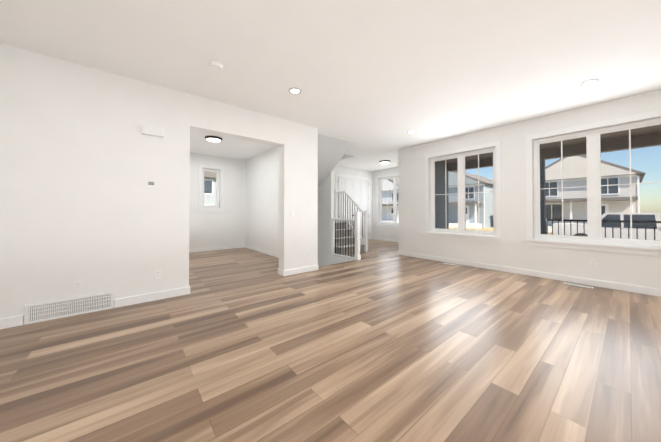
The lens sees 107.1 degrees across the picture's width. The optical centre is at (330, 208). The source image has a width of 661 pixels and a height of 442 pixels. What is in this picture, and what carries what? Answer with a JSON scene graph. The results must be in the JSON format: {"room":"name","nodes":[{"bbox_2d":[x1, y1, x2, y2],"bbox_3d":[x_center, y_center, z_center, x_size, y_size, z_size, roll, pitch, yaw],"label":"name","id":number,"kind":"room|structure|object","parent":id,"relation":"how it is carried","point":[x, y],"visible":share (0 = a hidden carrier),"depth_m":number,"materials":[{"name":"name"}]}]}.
{"room":"empty living room","nodes":[
{"label":"empty living room","id":0,"kind":"room"},
{"bbox_2d":[0,43,317,324],"bbox_3d":[-2.879,-0.217,2.692,6.630,2.740,0.200,1,-1,-39],"label":"wall","id":1,"kind":"structure","parent":0,"point":[83,159],"depth_m":2.80,"materials":[{"name":"paint"}]},
{"bbox_2d":[0,315,22,329],"bbox_3d":[-4.116,1.089,1.523,2.795,0.100,0.019,1,-1,-39],"label":"baseboard","id":2,"kind":"structure","parent":1,"relation":"attached to","point":[10,322],"depth_m":2.36,"materials":[{"name":"white wood"}]},
{"bbox_2d":[24,291,112,324],"bbox_3d":[-2.774,1.053,2.623,0.655,0.192,0.014,1,-1,-39],"label":"air vent","id":3,"kind":"object","parent":1,"relation":"in","point":[48,310],"visible":1,"depth_m":2.60,"materials":[{"name":"white plastic"}]},
{"bbox_2d":[74,280,82,290],"bbox_3d":[-2.744,0.835,2.654,0.070,0.116,0.008,1,-1,-39],"label":"electrical outlet","id":4,"kind":"object","parent":1,"relation":"attached to","point":[78,285],"visible":1,"depth_m":2.65,"materials":[{"name":"white plastic"}]},
{"bbox_2d":[147,180,155,187],"bbox_3d":[-2.251,-0.307,3.063,0.090,0.090,0.020,1,-1,-39],"label":"thermostat","id":5,"kind":"object","parent":1,"relation":"attached to","point":[151,184],"visible":1,"depth_m":3.06,"materials":[{"name":"white plastic"}]},
{"bbox_2d":[114,286,189,307],"bbox_3d":[-2.214,1.108,3.084,0.775,0.100,0.019,1,-1,-39],"label":"baseboard","id":6,"kind":"structure","parent":1,"relation":"attached to","point":[132,300],"depth_m":3.05,"materials":[{"name":"white wood"}]},
{"bbox_2d":[142,125,163,136],"bbox_3d":[-2.231,-0.973,3.070,0.220,0.100,0.049,1,-1,-39],"label":"box","id":7,"kind":"object","parent":1,"relation":"attached to","point":[152,131],"visible":1,"depth_m":3.05,"materials":[{"name":"white plastic"}]},
{"bbox_2d":[155,269,160,278],"bbox_3d":[-2.195,0.832,3.104,0.070,0.116,0.008,1,-1,-39],"label":"electrical outlet","id":8,"kind":"object","parent":1,"relation":"attached to","point":[158,274],"visible":1,"depth_m":3.10,"materials":[{"name":"white plastic"}]},
{"bbox_2d":[282,264,317,275],"bbox_3d":[-0.535,1.124,4.459,0.725,0.100,0.019,1,-1,-39],"label":"baseboard","id":9,"kind":"structure","parent":1,"relation":"attached to","point":[315,267],"depth_m":4.42,"materials":[{"name":"white wood"}]},
{"bbox_2d":[189,153,245,248],"bbox_3d":[-3.732,-0.166,6.905,3.350,2.740,0.200,1,-1,-39],"label":"wall","id":10,"kind":"structure","parent":0,"point":[226,226],"depth_m":7.22,"materials":[{"name":"paint"}]},
{"bbox_2d":[198,164,223,211],"bbox_3d":[-3.469,-0.575,7.071,0.690,1.330,0.205,1,-1,-39],"label":"alcove window","id":11,"kind":"structure","parent":10,"relation":"in","point":[207,208],"depth_m":7.06,"materials":[{"name":"plastic"}]},
{"bbox_2d":[189,244,244,252],"bbox_3d":[-3.728,1.152,6.751,2.700,0.100,0.019,1,-1,-39],"label":"baseboard","id":12,"kind":"structure","parent":10,"relation":"attached to","point":[232,246],"depth_m":7.08,"materials":[{"name":"white wood"}]},
{"bbox_2d":[246,146,317,261],"bbox_3d":[-1.460,-0.174,6.310,0.150,2.740,3.600,1,-1,-39],"label":"wall","id":13,"kind":"structure","parent":0,"point":[262,200],"depth_m":6.62,"materials":[{"name":"paint"}]},
{"bbox_2d":[245,244,278,257],"bbox_3d":[-1.450,1.145,6.163,0.038,0.100,3.815,1,-1,-39],"label":"baseboard","id":14,"kind":"structure","parent":13,"relation":"attached to","point":[246,246],"depth_m":6.60,"materials":[{"name":"white wood"}]},
{"bbox_2d":[318,169,333,254],"bbox_3d":[-0.449,-0.165,7.009,0.100,2.740,1.600,1,-1,-39],"label":"wall","id":15,"kind":"structure","parent":0,"point":[325,202],"depth_m":6.52,"materials":[{"name":"paint"}]},
{"bbox_2d":[0,240,660,441],"bbox_3d":[0.331,1.252,2.654,11.570,0.200,11.900,1,-1,-39],"label":"floor","id":16,"kind":"structure","parent":0,"point":[381,341],"depth_m":1.82,"materials":[{"name":"brown wood"}]},
{"bbox_2d":[332,212,360,259],"bbox_3d":[0.362,0.632,6.009,0.116,1.119,0.956,1,-1,-39],"label":"guard railing","id":17,"kind":"object","parent":16,"relation":"on","point":[357,256],"visible":1,"depth_m":5.86,"materials":[{"name":"white wood"}]},
{"bbox_2d":[336,222,364,254],"bbox_3d":[0.029,0.807,7.194,0.850,0.799,1.850,1,-1,-39],"label":"flight","id":18,"kind":"object","parent":16,"relation":"on","point":[343,240],"visible":0.31,"depth_m":6.71,"materials":[{"name":"beige carpet"}]},
{"bbox_2d":[334,189,367,251],"bbox_3d":[0.412,0.295,7.474,0.104,1.829,1.902,1,-1,-39],"label":"stair railing","id":19,"kind":"object","parent":18,"relation":"attached to","point":[364,241],"visible":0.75,"depth_m":7.18,"materials":[{"name":"white wood"}]},
{"bbox_2d":[563,282,593,288],"bbox_3d":[3.742,1.161,3.690,0.110,0.006,0.320,1,-1,-39],"label":"floor vent","id":20,"kind":"object","parent":16,"relation":"in","point":[578,285],"visible":0.98,"depth_m":3.68,"materials":[{"name":"white plastic"}]},
{"bbox_2d":[0,0,660,170],"bbox_3d":[0.331,-1.712,2.689,11.570,0.250,11.900,1,-1,-39],"label":"ceiling","id":21,"kind":"structure","parent":0,"point":[374,81],"depth_m":2.53,"materials":[{"name":"paint"}]},
{"bbox_2d":[205,136,221,141],"bbox_3d":[-2.568,-1.529,5.367,0.350,0.052,0.350,1,-1,-39],"label":"light","id":22,"kind":"object","parent":21,"relation":"attached to","point":[213,138],"visible":1,"depth_m":5.30,"materials":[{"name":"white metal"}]},
{"bbox_2d":[210,61,223,70],"bbox_3d":[-1.257,-1.566,2.693,0.140,0.042,0.140,1,-1,-39],"label":"smoke detector","id":23,"kind":"object","parent":21,"relation":"attached to","point":[216,66],"visible":1,"depth_m":2.66,"materials":[{"name":"white plastic"}]},
{"bbox_2d":[289,88,300,93],"bbox_3d":[-0.475,-1.575,3.269,0.170,0.008,0.170,1,-1,-39],"label":"recessed light","id":24,"kind":"object","parent":21,"relation":"in","point":[295,90],"visible":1,"depth_m":3.25,"materials":[{"name":"white plastic"}]},
{"bbox_2d":[379,160,389,163],"bbox_3d":[1.742,-1.499,7.837,0.350,0.052,0.350,1,-1,-39],"label":"light","id":25,"kind":"object","parent":21,"relation":"attached to","point":[384,161],"visible":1,"depth_m":7.76,"materials":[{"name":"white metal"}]},
{"bbox_2d":[580,79,598,85],"bbox_3d":[3.242,-1.578,3.055,0.170,0.008,0.170,1,-1,-39],"label":"recessed light","id":26,"kind":"object","parent":21,"relation":"in","point":[589,82],"visible":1,"depth_m":3.04,"materials":[{"name":"white plastic"}]},
{"bbox_2d":[318,134,352,187],"bbox_3d":[-0.653,-0.798,6.319,1.100,1.490,2.420,1,-1,-39],"label":"soffit","id":27,"kind":"structure","parent":0,"point":[332,151],"depth_m":5.78,"materials":[{"name":"paint"}]},
{"bbox_2d":[318,252,353,266],"bbox_3d":[-0.818,2.599,6.479,1.300,2.800,3.300,1,-1,-39],"label":"wall","id":28,"kind":"structure","parent":0,"point":[324,259],"depth_m":6.39,"materials":[{"name":"paint"}]},
{"bbox_2d":[334,166,372,236],"bbox_3d":[-0.133,-0.148,8.430,4.590,2.740,0.200,1,-1,-39],"label":"wall","id":29,"kind":"structure","parent":0,"point":[352,171],"depth_m":9.44,"materials":[{"name":"paint"}]},
{"bbox_2d":[336,174,369,239],"bbox_3d":[0.873,0.003,9.109,1.780,2.455,0.022,1,-1,-39],"label":"trim","id":30,"kind":"structure","parent":29,"relation":"attached to","point":[349,176],"depth_m":9.33,"materials":[{"name":"white wood"}]},
{"bbox_2d":[338,176,368,239],"bbox_3d":[0.892,0.041,9.086,1.614,2.354,0.078,1,-1,-39],"label":"closet door","id":31,"kind":"structure","parent":29,"relation":"in","point":[357,190],"depth_m":9.09,"materials":[{"name":"paint"}]},
{"bbox_2d":[373,167,398,239],"bbox_3d":[2.575,-0.142,8.903,0.200,2.740,2.900,1,-1,-39],"label":"wall","id":32,"kind":"structure","parent":0,"point":[386,233],"depth_m":9.58,"materials":[{"name":"paint"}]},
{"bbox_2d":[372,237,398,242],"bbox_3d":[2.554,1.176,8.741,0.019,0.100,2.700,1,-1,-39],"label":"baseboard","id":33,"kind":"structure","parent":32,"relation":"attached to","point":[373,238],"depth_m":9.29,"materials":[{"name":"white wood"}]},
{"bbox_2d":[375,173,398,227],"bbox_3d":[2.368,-0.295,9.091,0.205,2.020,1.620,1,-1,-39],"label":"window","id":34,"kind":"structure","parent":32,"relation":"in","point":[394,224],"depth_m":9.33,"materials":[{"name":"plastic"}]},
{"bbox_2d":[398,89,660,288],"bbox_3d":[4.356,-0.209,3.383,0.200,2.740,7.900,1,-1,-39],"label":"wall","id":35,"kind":"structure","parent":0,"point":[513,249],"depth_m":4.42,"materials":[{"name":"paint"}]},
{"bbox_2d":[424,141,502,242],"bbox_3d":[2.784,-0.317,5.237,0.205,1.930,1.570,1,-1,-39],"label":"living room window","id":36,"kind":"structure","parent":35,"relation":"in","point":[463,233],"depth_m":5.22,"materials":[{"name":"plastic"}]},
{"bbox_2d":[398,251,660,296],"bbox_3d":[4.195,1.111,3.393,0.023,0.100,7.685,1,-1,-39],"label":"baseboard","id":37,"kind":"structure","parent":35,"relation":"attached to","point":[592,282],"depth_m":4.05,"materials":[{"name":"white wood"}]},
{"bbox_2d":[525,110,660,255],"bbox_3d":[4.019,-0.335,3.729,0.205,1.930,1.650,1,-1,-39],"label":"living room window","id":38,"kind":"structure","parent":35,"relation":"in","point":[594,240],"depth_m":3.76,"materials":[{"name":"plastic"}]},
{"bbox_2d":[590,259,596,266],"bbox_3d":[3.964,0.815,3.683,0.008,0.116,0.070,1,-1,-39],"label":"electrical outlet","id":39,"kind":"object","parent":35,"relation":"attached to","point":[593,262],"visible":1,"depth_m":3.68,"materials":[{"name":"white plastic"}]},
{"label":"outside","id":40,"kind":"structure","parent":0,"visible":0},
{"bbox_2d":[449,227,551,233],"bbox_3d":[16.750,2.489,26.492,200.000,0.400,200.000,1,-1,-39],"label":"ground","id":41,"kind":"structure","parent":40,"point":[487,229],"depth_m":26.97,"materials":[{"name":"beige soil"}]},
{"bbox_2d":[204,171,215,204],"bbox_3d":[-18.307,-1.758,26.889,13.395,8.100,11.740,1,-1,-39],"label":"neighbouring house","id":42,"kind":"structure","parent":41,"relation":"on","point":[210,189],"depth_m":24.72,"materials":[{"name":"stone"}]},
{"bbox_2d":[382,178,398,222],"bbox_3d":[12.852,-1.544,44.677,13.350,8.100,8.700,1,-1,-39],"label":"house","id":43,"kind":"structure","parent":41,"relation":"on","point":[384,202],"depth_m":40.89,"materials":[{"name":"white"}]},
{"bbox_2d":[448,171,492,228],"bbox_3d":[19.520,-1.432,35.271,13.350,7.650,8.700,1,-1,-39],"label":"house","id":44,"kind":"structure","parent":41,"relation":"on","point":[483,187],"depth_m":30.31,"materials":[{"name":"stone"}]},
{"bbox_2d":[545,155,645,231],"bbox_3d":[27.425,-1.608,26.882,13.350,7.800,8.700,1,-1,-39],"label":"house","id":45,"kind":"structure","parent":41,"relation":"on","point":[569,170],"depth_m":23.32,"materials":[{"name":"beige"}]},
{"bbox_3d":[5.925,1.621,4.303,3.418,0.798,7.970,1,-1,-39],"label":"porch deck","id":46,"kind":"object","parent":41,"relation":"on","visible":0},
{"bbox_2d":[540,159,547,233],"bbox_3d":[5.185,0.018,5.998,0.200,2.448,0.200,1,-1,-39],"label":"porch post","id":47,"kind":"object","parent":46,"relation":"on","point":[544,224],"depth_m":5.89,"materials":[{"name":"grey"}]},
{"bbox_2d":[438,125,660,171],"bbox_3d":[5.663,-1.781,4.018,2.598,1.100,8.198,1,-1,-39],"label":"porch roof","id":48,"kind":"structure","parent":47,"relation":"on","point":[646,134],"depth_m":5.21,"materials":[{"name":"brown wood"}]},
{"bbox_2d":[547,219,660,239],"bbox_3d":[6.975,0.681,3.804,0.050,0.910,5.430,1,-1,-39],"label":"porch railing","id":49,"kind":"object","parent":47,"relation":"attached to","point":[605,221],"depth_m":5.11,"materials":[{"name":"black metal"}]},
{"bbox_3d":[6.189,2.159,17.847,14.100,0.048,200.000,1,-1,-39],"label":"street","id":50,"kind":"object","parent":41,"relation":"on","visible":0},
{"bbox_2d":[550,213,660,239],"bbox_3d":[15.194,1.146,12.308,2.000,1.880,5.940,1,-1,-39],"label":"truck","id":51,"kind":"object","parent":50,"relation":"on","point":[616,228],"depth_m":11.91,"materials":[{"name":"silver metal"}]},
{"bbox_3d":[2.814,-0.164,7.096,2.120,2.740,0.200,1,-1,-39],"label":"wall","id":52,"kind":"structure","parent":0,"visible":0},
{"bbox_2d":[435,161,448,228],"bbox_3d":[2.886,0.321,7.004,2.118,3.463,0.020,1,-1,-39],"label":"siding","id":53,"kind":"object","parent":52,"relation":"attached to","point":[440,201],"depth_m":7.38,"materials":[{"name":"grey"}]}
]}

